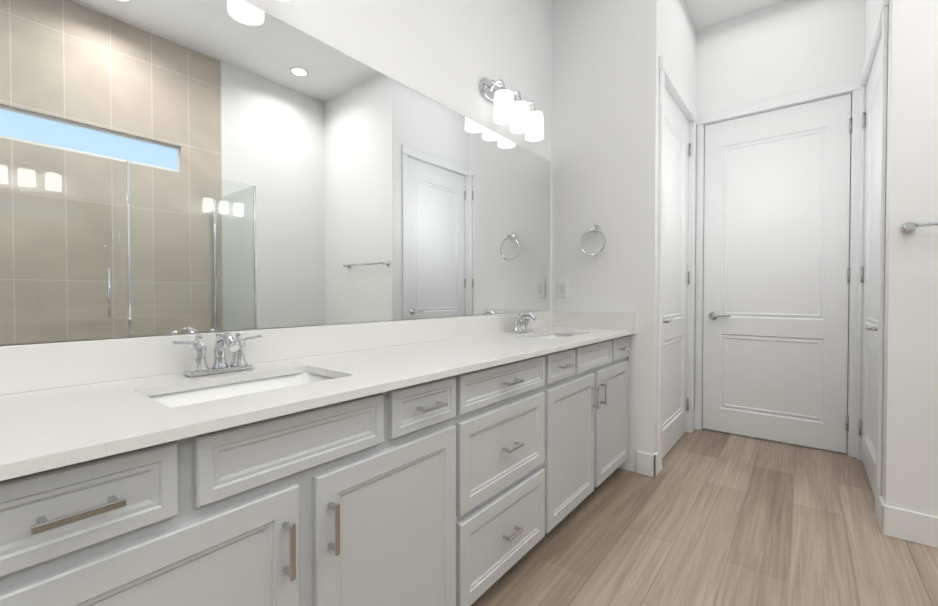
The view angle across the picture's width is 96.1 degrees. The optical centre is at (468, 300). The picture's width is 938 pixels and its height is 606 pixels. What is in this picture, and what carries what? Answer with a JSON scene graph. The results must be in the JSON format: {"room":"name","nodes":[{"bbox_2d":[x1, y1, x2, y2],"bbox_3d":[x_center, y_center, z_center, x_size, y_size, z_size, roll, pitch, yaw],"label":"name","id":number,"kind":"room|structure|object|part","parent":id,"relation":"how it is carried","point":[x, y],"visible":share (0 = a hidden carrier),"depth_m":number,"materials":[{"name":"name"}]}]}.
{"room":"bathroom","nodes":[
{"label":"bathroom","id":0,"kind":"room"},
{"bbox_2d":[0,0,551,345],"bbox_3d":[-0.931,-0.528,1.114,0.100,3.205,4.898,1,1,38],"label":"wall","id":1,"kind":"structure","parent":0,"point":[450,54],"depth_m":2.08,"materials":[{"name":"white paint"}]},
{"bbox_2d":[0,0,550,344],"bbox_3d":[-0.584,-0.422,1.466,0.005,1.023,3.678,1,1,38],"label":"mirror","id":2,"kind":"object","parent":1,"relation":"attached to","point":[167,167],"visible":1,"depth_m":1.28,"materials":[{"name":"silver mirror"}]},
{"bbox_2d":[479,77,543,141],"bbox_3d":[0.270,-1.091,2.408,0.160,0.245,0.490,1,1,38],"label":"sconce","id":3,"kind":"object","parent":1,"relation":"attached to","point":[511,108],"visible":1,"depth_m":2.34,"materials":[{"name":"white glass"}]},
{"bbox_3d":[0.289,-1.042,2.393,0.112,0.148,0.442,1,1,38],"label":"lamp shade","id":4,"kind":"part","parent":3,"relation":"part of","materials":[{"name":"white glass"}]},
{"bbox_2d":[661,0,696,109],"bbox_3d":[1.490,-0.555,3.064,0.100,3.205,1.168,1,1,38],"label":"wall","id":5,"kind":"structure","parent":0,"point":[678,40],"depth_m":2.96,"materials":[{"name":"white paint"}]},
{"bbox_2d":[662,87,690,458],"bbox_3d":[1.442,-0.178,2.982,0.051,2.428,0.888,1,1,38],"label":"door","id":6,"kind":"structure","parent":5,"relation":"in","point":[676,176],"depth_m":3.03,"materials":[{"name":"white paint"}]},
{"bbox_2d":[663,319,672,322],"bbox_3d":[1.269,0.132,2.703,0.060,0.066,0.155,1,1,38],"label":"door lever","id":7,"kind":"object","parent":6,"relation":"attached to","point":[667,321],"visible":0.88,"depth_m":2.66,"materials":[{"name":"silver metal"}]},
{"bbox_3d":[1.717,-0.177,3.321,0.044,2.100,0.015,1,1,38],"label":"left door hinge","id":8,"kind":"part","parent":6,"relation":"part of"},
{"bbox_2d":[657,55,696,472],"bbox_3d":[1.435,-0.216,2.982,0.120,2.528,1.032,1,1,38],"label":"door frame","id":9,"kind":"structure","parent":5,"relation":"attached to","point":[669,81],"depth_m":2.89,"materials":[{"name":"white paint"}]},
{"bbox_2d":[470,428,937,605],"bbox_3d":[0.566,1.131,0.695,2.995,0.100,6.066,1,1,38],"label":"floor","id":10,"kind":"structure","parent":0,"point":[706,517],"depth_m":1.85,"materials":[{"name":"brown wood"}]},
{"bbox_2d":[0,331,635,605],"bbox_3d":[-0.353,0.645,1.308,0.580,0.853,3.696,1,1,38],"label":"bathroom vanity","id":11,"kind":"object","parent":10,"relation":"on","point":[459,461],"depth_m":0.96,"materials":[{"name":"grey paint"}]},
{"bbox_2d":[0,327,627,470],"bbox_3d":[-0.355,0.209,1.303,0.575,0.020,3.696,1,1,38],"label":"countertop","id":12,"kind":"structure","parent":11,"relation":"on","point":[37,423],"depth_m":0.94,"materials":[{"name":"white stone"}]},
{"bbox_2d":[172,331,263,374],"bbox_3d":[-0.670,0.143,1.155,0.125,0.115,0.219,1,1,38],"label":"faucet","id":13,"kind":"object","parent":12,"relation":"on","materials":[{"name":"silver metal"}]},
{"bbox_2d":[156,367,331,402],"bbox_3d":[-0.536,0.283,1.051,0.269,0.145,0.450,1,1,38],"label":"sink","id":14,"kind":"object","parent":12,"relation":"in","point":[186,392],"depth_m":1.14,"materials":[{"name":"white ceramic"}]},
{"bbox_2d":[512,311,539,330],"bbox_3d":[0.334,0.125,2.418,0.125,0.115,0.219,1,1,38],"label":"faucet","id":15,"kind":"object","parent":12,"relation":"on","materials":[{"name":"silver metal"}]},
{"bbox_2d":[540,331,579,338],"bbox_3d":[0.469,0.265,2.314,0.269,0.145,0.450,1,1,38],"label":"sink","id":16,"kind":"object","parent":12,"relation":"in","point":[551,334],"depth_m":2.51,"materials":[{"name":"white ceramic"}]},
{"bbox_2d":[684,0,785,30],"bbox_3d":[0.566,-2.174,0.647,2.995,0.100,6.066,1,1,38],"label":"ceiling","id":17,"kind":"structure","parent":0,"point":[704,14],"depth_m":3.13,"materials":[{"name":"white paint"}]},
{"bbox_2d":[551,0,937,516],"bbox_3d":[1.739,-0.541,2.067,2.895,3.205,0.117,1,1,38],"label":"wall","id":18,"kind":"structure","parent":0,"point":[605,83],"depth_m":2.60,"materials":[{"name":"white paint"}]},
{"bbox_2d":[558,280,567,297],"bbox_3d":[0.638,-0.078,2.868,0.074,0.120,0.008,1,1,38],"label":"electrical outlet plate","id":19,"kind":"object","parent":18,"relation":"attached to","point":[562,288],"visible":1,"depth_m":2.86,"materials":[{"name":"white plastic"}]},
{"bbox_2d":[580,224,605,255],"bbox_3d":[0.802,-0.387,2.703,0.172,0.204,0.056,1,1,38],"label":"towel ring","id":20,"kind":"object","parent":18,"relation":"attached to","point":[596,228],"visible":1,"depth_m":2.69,"materials":[{"name":"silver metal"}]},
{"bbox_2d":[636,451,657,477],"bbox_3d":[1.083,0.987,2.560,0.111,0.135,0.066,1,1,38],"label":"baseboard","id":21,"kind":"structure","parent":18,"relation":"attached to","point":[645,465],"depth_m":2.53,"materials":[{"name":"white paint"}]},
{"bbox_2d":[881,505,937,548],"bbox_3d":[2.321,1.001,1.565,1.132,0.135,0.014,1,1,38],"label":"baseboard","id":22,"kind":"structure","parent":18,"relation":"attached to","point":[912,526],"depth_m":1.85,"materials":[{"name":"white paint"}]},
{"bbox_2d":[901,222,937,232],"bbox_3d":[2.152,-0.318,1.638,0.658,0.048,0.078,1,1,38],"label":"towel bar","id":23,"kind":"object","parent":18,"relation":"attached to","point":[908,227],"visible":1,"depth_m":1.80,"materials":[{"name":"silver metal"}]},
{"bbox_2d":[694,0,864,411],"bbox_3d":[2.290,-0.556,3.111,1.094,3.205,0.100,1,1,38],"label":"wall","id":24,"kind":"structure","parent":0,"point":[783,49],"depth_m":3.06,"materials":[{"name":"white paint"}]},
{"bbox_2d":[702,93,851,452],"bbox_3d":[2.218,-0.179,3.101,0.874,2.428,0.096,1,1,38],"label":"back door","id":25,"kind":"structure","parent":24,"relation":"in","point":[776,243],"depth_m":3.08,"materials":[{"name":"white paint"}]},
{"bbox_3d":[1.954,0.124,3.291,0.155,0.066,0.060,1,1,38],"label":"back door lever handle","id":26,"kind":"part","parent":25,"relation":"part of","materials":[{"name":"silver metal"}]},
{"bbox_3d":[2.566,-0.170,2.848,0.014,2.100,0.044,1,1,38],"label":"back door hinge","id":27,"kind":"part","parent":25,"relation":"part of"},
{"bbox_2d":[695,0,888,521],"bbox_3d":[1.968,-0.212,2.709,1.090,2.528,1.136,1,1,38],"label":"door frame","id":28,"kind":"structure","parent":24,"relation":"attached to","point":[853,88],"depth_m":2.80,"materials":[{"name":"white paint"}]},
{"bbox_2d":[865,0,924,511],"bbox_3d":[2.290,-0.545,2.312,0.100,3.205,1.151,1,1,38],"label":"wall","id":29,"kind":"structure","parent":0,"point":[904,192],"depth_m":1.87,"materials":[{"name":"white paint"}]},
{"bbox_2d":[859,35,881,495],"bbox_3d":[2.304,-0.169,2.391,0.051,2.428,0.904,1,1,38],"label":"door","id":30,"kind":"structure","parent":29,"relation":"in","point":[871,247],"depth_m":2.51,"materials":[{"name":"white paint"}]},
{"bbox_3d":[2.578,-0.168,2.741,0.044,2.100,0.015,1,1,38],"label":"right door hinge","id":31,"kind":"part","parent":30,"relation":"part of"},
{"bbox_2d":[864,325,877,330],"bbox_3d":[2.062,0.140,2.156,0.060,0.066,0.155,1,1,38],"label":"door lever","id":32,"kind":"object","parent":30,"relation":"attached to","point":[873,328],"visible":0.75,"depth_m":2.12,"materials":[{"name":"silver metal"}]},
{"bbox_2d":[878,496,884,534],"bbox_3d":[1.914,0.995,1.952,0.014,0.135,0.114,1,1,38],"label":"baseboard","id":33,"kind":"structure","parent":29,"relation":"attached to","point":[880,506],"depth_m":1.94,"materials":[{"name":"white paint"}]}
]}

